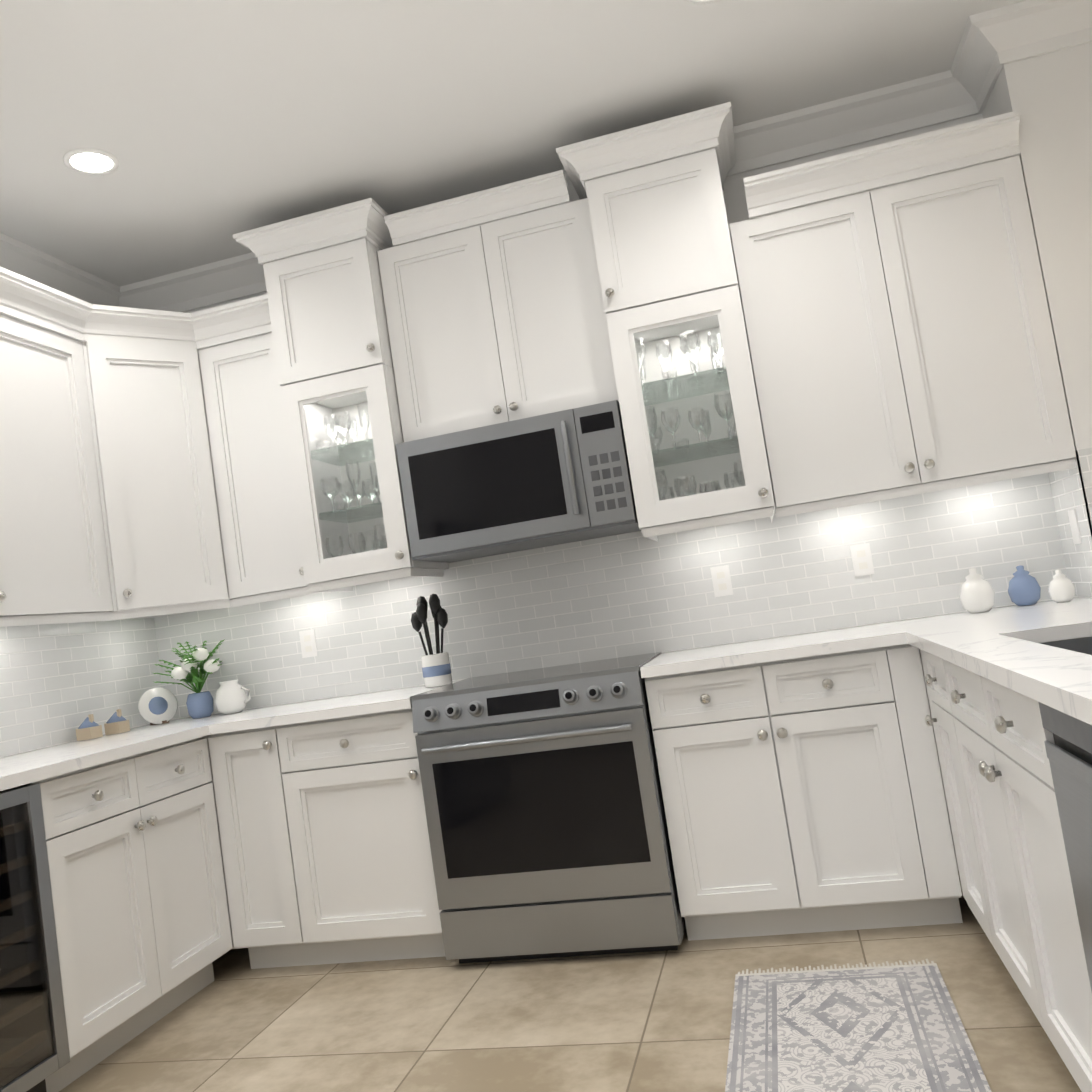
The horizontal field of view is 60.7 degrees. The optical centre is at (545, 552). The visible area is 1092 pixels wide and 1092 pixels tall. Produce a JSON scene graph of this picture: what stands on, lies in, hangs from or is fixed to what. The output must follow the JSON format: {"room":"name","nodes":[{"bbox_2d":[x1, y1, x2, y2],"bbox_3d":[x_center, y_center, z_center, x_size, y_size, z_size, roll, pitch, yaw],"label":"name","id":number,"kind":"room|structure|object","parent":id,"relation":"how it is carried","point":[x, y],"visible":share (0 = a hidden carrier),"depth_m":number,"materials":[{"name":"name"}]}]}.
{"room":"kitchen","nodes":[
{"label":"kitchen","id":0,"kind":"room"},
{"bbox_2d":[1,314,148,757],"bbox_3d":[-2.455,0.164,1.529,0.100,2.850,5.680,-9,-4,13],"label":"wall","id":1,"kind":"structure","parent":0,"point":[1,314],"depth_m":3.72,"materials":[{"name":"white paint"}]},
{"bbox_2d":[0,298,119,626],"bbox_3d":[-1.869,-0.276,3.228,0.387,1.025,0.696,-9,-4,13],"label":"upper cabinet","id":2,"kind":"object","parent":1,"relation":"attached to","point":[56,559],"depth_m":3.26,"materials":[{"name":"white wood"}]},
{"bbox_2d":[0,233,119,306],"bbox_3d":[-2.546,-1.188,1.636,0.105,0.139,5.399,-9,-4,13],"label":"crown molding","id":3,"kind":"structure","parent":1,"relation":"attached to","point":[18,257],"depth_m":3.82,"materials":[{"name":"white paint"}]},
{"bbox_2d":[0,617,163,757],"bbox_3d":[-2.053,0.461,2.788,0.005,0.484,2.790,-9,-4,13],"label":"tile backsplash","id":4,"kind":"structure","parent":1,"relation":"attached to","point":[53,677],"depth_m":3.62,"materials":[{"name":"white tile"}]},
{"bbox_2d":[36,298,259,622],"bbox_3d":[-1.611,-0.338,3.780,0.651,1.147,0.734,-9,-4,13],"label":"upper cabinet","id":5,"kind":"object","parent":1,"relation":"attached to","point":[164,511],"depth_m":3.61,"materials":[{"name":"white wood"}]},
{"bbox_2d":[0,0,1025,286],"bbox_3d":[2.091,-2.049,0.955,9.800,0.100,6.800,-9,-4,13],"label":"ceiling","id":6,"kind":"structure","parent":0,"point":[212,126],"depth_m":3.04,"materials":[{"name":"white paint"}]},
{"bbox_2d":[63,148,118,174],"bbox_3d":[-1.521,-1.307,3.122,0.169,0.006,0.169,-8,-4,-11],"label":"recessed light","id":7,"kind":"object","parent":6,"relation":"in","point":[90,161],"depth_m":3.12,"materials":[{"name":"white plastic"}]},
{"bbox_2d":[687,0,716,3],"bbox_3d":[0.475,-1.635,2.681,0.169,0.006,0.169,-9,-4,4],"label":"recessed light","id":8,"kind":"object","parent":6,"relation":"in","point":[692,1],"depth_m":2.75,"materials":[{"name":"white plastic"}]},
{"bbox_2d":[59,870,1081,1091],"bbox_3d":[2.525,0.863,0.755,9.800,0.100,6.800,-9,-4,13],"label":"floor","id":9,"kind":"structure","parent":0,"point":[655,1021],"depth_m":2.68,"materials":[{"name":"tile"}]},
{"bbox_2d":[0,783,69,1091],"bbox_3d":[-1.697,1.110,2.361,0.658,0.872,0.604,-9,-4,13],"label":"wine cooler","id":10,"kind":"object","parent":9,"relation":"on","point":[34,1050],"visible":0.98,"depth_m":2.51,"materials":[{"name":"black glass"}]},
{"bbox_2d":[29,734,240,1091],"bbox_3d":[-1.528,1.130,3.060,0.672,0.878,0.828,-9,-4,13],"label":"base cabinet","id":11,"kind":"object","parent":9,"relation":"on","point":[141,882],"depth_m":2.93,"materials":[{"name":"white wood"}]},
{"bbox_2d":[0,708,259,790],"bbox_3d":[-1.703,0.667,2.702,0.638,0.035,2.801,-9,-4,13],"label":"countertop","id":12,"kind":"structure","parent":11,"relation":"on","point":[36,765],"depth_m":3.03,"materials":[{"name":"stone"}]},
{"bbox_2d":[76,714,106,740],"bbox_3d":[-1.760,0.670,3.589,0.087,0.092,0.087,-7,-4,-17],"label":"figurine","id":13,"kind":"object","parent":12,"relation":"on","point":[88,729],"depth_m":3.56,"materials":[{"name":"beige wood"}]},
{"bbox_2d":[106,709,129,734],"bbox_3d":[-1.703,0.669,3.699,0.087,0.092,0.087,-7,-4,-17],"label":"figurine","id":14,"kind":"object","parent":12,"relation":"on","point":[116,724],"depth_m":3.67,"materials":[{"name":"beige wood"}]},
{"bbox_2d":[138,687,177,724],"bbox_3d":[-1.625,0.641,3.908,0.153,0.153,0.067,-7,-4,-26],"label":"decorative plate","id":15,"kind":"object","parent":12,"relation":"on","point":[157,705],"depth_m":3.90,"materials":[{"name":"beige ceramic"}]},
{"bbox_2d":[154,639,224,718],"bbox_3d":[-1.480,0.531,3.927,0.345,0.330,0.247,-9,-4,13],"label":"plant pot","id":16,"kind":"object","parent":12,"relation":"on","point":[199,703],"visible":1,"depth_m":3.89,"materials":[{"name":"blue ceramic"}]},
{"bbox_2d":[214,680,249,714],"bbox_3d":[-1.318,0.604,3.908,0.138,0.135,0.131,-6,-4,-29],"label":"pitcher","id":17,"kind":"object","parent":12,"relation":"on","point":[230,698],"depth_m":3.86,"materials":[{"name":"beige ceramic"}]},
{"bbox_2d":[213,724,324,968],"bbox_3d":[-0.957,1.082,3.608,0.364,0.878,0.671,-9,-4,13],"label":"base cabinet","id":18,"kind":"object","parent":9,"relation":"on","point":[275,905],"depth_m":3.35,"materials":[{"name":"white wood"}]},
{"bbox_2d":[293,708,444,963],"bbox_3d":[-0.608,1.027,3.558,0.600,0.878,0.608,-9,-4,13],"label":"base cabinet","id":19,"kind":"object","parent":9,"relation":"on","point":[374,887],"depth_m":3.27,"materials":[{"name":"white wood"}]},
{"bbox_2d":[208,681,457,733],"bbox_3d":[-0.756,0.586,3.589,0.762,0.035,0.638,-9,-4,13],"label":"countertop","id":20,"kind":"structure","parent":19,"relation":"on","point":[397,699],"depth_m":3.35,"materials":[{"name":"stone"}]},
{"bbox_2d":[411,594,451,687],"bbox_3d":[-0.448,0.345,3.683,0.155,0.360,0.110,-9,-4,13],"label":"utensil crock","id":21,"kind":"object","parent":20,"relation":"on","point":[436,669],"visible":1,"depth_m":3.65,"materials":[{"name":"white ceramic"}]},
{"bbox_2d":[410,652,685,962],"bbox_3d":[0.051,0.891,3.345,0.796,0.922,0.713,-9,-4,13],"label":"range","id":22,"kind":"object","parent":9,"relation":"on","point":[545,815],"visible":0.98,"depth_m":3.05,"materials":[{"name":"silver metal"}]},
{"bbox_2d":[644,646,940,940],"bbox_3d":[0.818,0.791,3.221,0.758,0.878,0.608,-9,-4,13],"label":"base cabinet","id":23,"kind":"object","parent":9,"relation":"on","point":[803,794],"depth_m":2.93,"materials":[{"name":"white wood"}]},
{"bbox_2d":[640,621,899,677],"bbox_3d":[0.768,0.334,3.229,0.806,0.035,0.638,-9,-4,13],"label":"countertop","id":24,"kind":"structure","parent":23,"relation":"on","point":[882,634],"depth_m":2.98,"materials":[{"name":"stone"}]},
{"bbox_2d":[725,959,991,1091],"bbox_3d":[0.532,1.153,1.464,0.555,0.008,2.556,-9,-4,13],"label":"rug","id":25,"kind":"object","parent":9,"relation":"on","point":[891,1028],"visible":1,"depth_m":2.28,"materials":[{"name":"grey fabric"}]},
{"bbox_2d":[913,636,1091,1011],"bbox_3d":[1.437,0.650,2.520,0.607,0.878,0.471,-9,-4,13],"label":"base cabinet","id":26,"kind":"object","parent":9,"relation":"on","point":[1015,879],"depth_m":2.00,"materials":[{"name":"white wood"}]},
{"bbox_2d":[900,614,1091,724],"bbox_3d":[0.979,0.221,2.041,0.150,0.035,2.853,-9,-4,13],"label":"countertop","id":27,"kind":"structure","parent":26,"relation":"on","point":[1003,646],"depth_m":1.82,"materials":[{"name":"stone"}]},
{"bbox_2d":[1040,637,1091,654],"bbox_3d":[1.246,0.294,1.906,0.408,0.203,0.728,-9,-4,13],"label":"sink","id":28,"kind":"object","parent":27,"relation":"in","point":[1083,645],"visible":0.06,"depth_m":2.27,"materials":[{"name":"silver metal"}]},
{"bbox_2d":[948,597,1091,636],"bbox_3d":[1.442,0.205,2.810,0.360,0.035,1.143,-9,-4,13],"label":"countertop","id":29,"kind":"structure","parent":26,"relation":"on","point":[1073,618],"depth_m":2.68,"materials":[{"name":"stone"}]},
{"bbox_2d":[959,568,994,612],"bbox_3d":[1.491,0.129,3.232,0.114,0.155,0.114,-9,-4,1],"label":"ceramic jar","id":30,"kind":"object","parent":29,"relation":"on","point":[977,593],"depth_m":3.19,"materials":[{"name":"white ceramic"}]},
{"bbox_2d":[1038,702,1091,991],"bbox_3d":[1.102,0.608,1.158,0.607,0.876,0.634,-9,-4,13],"label":"dishwasher","id":31,"kind":"object","parent":9,"relation":"on","point":[1069,754],"visible":0.88,"depth_m":1.47,"materials":[{"name":"silver metal"}]},
{"bbox_2d":[172,115,1048,868],"bbox_3d":[0.035,-0.051,3.806,3.680,2.850,0.100,-9,-4,13],"label":"wall","id":32,"kind":"structure","parent":0,"point":[733,192],"depth_m":3.59,"materials":[{"name":"white paint"}]},
{"bbox_2d":[200,322,359,605],"bbox_3d":[-1.138,-0.343,3.839,0.447,1.025,0.397,-9,-4,13],"label":"upper cabinet","id":33,"kind":"object","parent":32,"relation":"attached to","point":[280,453],"depth_m":3.72,"materials":[{"name":"white wood"}]},
{"bbox_2d":[252,202,395,409],"bbox_3d":[-0.816,-0.965,3.771,0.436,0.596,0.418,-9,-4,13],"label":"upper cabinet","id":34,"kind":"object","parent":32,"relation":"attached to","point":[326,315],"depth_m":3.57,"materials":[{"name":"white wood"}]},
{"bbox_2d":[376,194,639,442],"bbox_3d":[-0.154,-0.852,3.653,0.846,0.775,0.328,-9,-4,13],"label":"upper cabinet","id":35,"kind":"object","parent":32,"relation":"attached to","point":[499,321],"depth_m":3.50,"materials":[{"name":"white wood"}]},
{"bbox_2d":[396,400,640,562],"bbox_3d":[-0.080,-0.251,3.545,0.840,0.443,0.465,-9,-4,13],"label":"over-the-range microwave","id":36,"kind":"object","parent":35,"relation":"attached to","point":[551,479],"visible":0.98,"depth_m":3.36,"materials":[{"name":"silver metal"}]},
{"bbox_2d":[120,56,995,311],"bbox_3d":[-0.143,-1.399,3.779,3.578,0.139,0.119,-9,-4,13],"label":"crown molding","id":37,"kind":"structure","parent":32,"relation":"attached to","point":[943,97],"depth_m":3.53,"materials":[{"name":"white paint"}]},
{"bbox_2d":[156,473,1063,719],"bbox_3d":[0.053,0.212,3.738,3.699,0.484,0.005,-9,-4,13],"label":"tile backsplash","id":38,"kind":"structure","parent":32,"relation":"attached to","point":[606,598],"depth_m":3.66,"materials":[{"name":"white tile"}]},
{"bbox_2d":[299,629,317,657],"bbox_3d":[-1.016,0.389,3.985,0.070,0.115,0.006,-9,-4,13],"label":"electrical outlet plate","id":39,"kind":"object","parent":38,"relation":"attached to","point":[307,637],"depth_m":3.98,"materials":[{"name":"white plastic"}]},
{"bbox_2d":[710,565,732,596],"bbox_3d":[0.676,0.109,3.585,0.070,0.115,0.006,-9,-4,13],"label":"electrical outlet plate","id":40,"kind":"object","parent":38,"relation":"attached to","point":[721,579],"depth_m":3.58,"materials":[{"name":"white plastic"}]},
{"bbox_2d":[850,543,874,575],"bbox_3d":[1.175,0.026,3.467,0.070,0.115,0.006,-9,-4,13],"label":"electrical outlet plate","id":41,"kind":"object","parent":38,"relation":"attached to","point":[861,555],"depth_m":3.46,"materials":[{"name":"white plastic"}]},
{"bbox_2d":[576,110,743,345],"bbox_3d":[0.439,-1.173,3.474,0.469,0.596,0.418,-9,-4,13],"label":"upper cabinet","id":42,"kind":"object","parent":32,"relation":"attached to","point":[665,260],"depth_m":3.27,"materials":[{"name":"white wood"}]},
{"bbox_2d":[728,142,1075,521],"bbox_3d":[1.202,-0.730,3.286,0.978,1.025,0.396,-9,-4,13],"label":"upper cabinet","id":43,"kind":"object","parent":32,"relation":"attached to","point":[882,342],"depth_m":3.16,"materials":[{"name":"white wood"}]},
{"bbox_2d":[977,42,1091,597],"bbox_3d":[1.916,-0.378,3.140,0.340,2.850,0.330,-9,-4,13],"label":"wall","id":44,"kind":"structure","parent":0,"point":[1049,96],"depth_m":3.05,"materials":[{"name":"white paint"}]},
{"bbox_2d":[956,0,1091,83],"bbox_3d":[1.605,-1.711,3.035,0.427,0.139,0.106,-9,-4,13],"label":"crown molding","id":45,"kind":"structure","parent":44,"relation":"attached to","point":[992,42],"depth_m":3.05,"materials":[{"name":"white paint"}]},
{"bbox_2d":[1044,469,1091,597],"bbox_3d":[1.788,-0.087,3.159,0.005,0.484,0.300,-9,-4,13],"label":"tile backsplash","id":46,"kind":"structure","parent":44,"relation":"attached to","point":[1061,498],"depth_m":3.22,"materials":[{"name":"white tile"}]},
{"bbox_2d":[1068,509,1081,543],"bbox_3d":[1.776,-0.086,3.134,0.005,0.115,0.070,-9,-4,13],"label":"electrical outlet plate","id":47,"kind":"object","parent":46,"relation":"attached to","point":[1072,514],"depth_m":3.13,"materials":[{"name":"white plastic"}]},
{"bbox_2d":[1068,448,1091,575],"bbox_3d":[1.916,-0.120,2.959,0.352,0.484,0.006,-9,-4,13],"label":"tile backsplash","id":48,"kind":"structure","parent":44,"relation":"attached to","point":[1081,475],"depth_m":3.01,"materials":[{"name":"white tile"}]}
]}

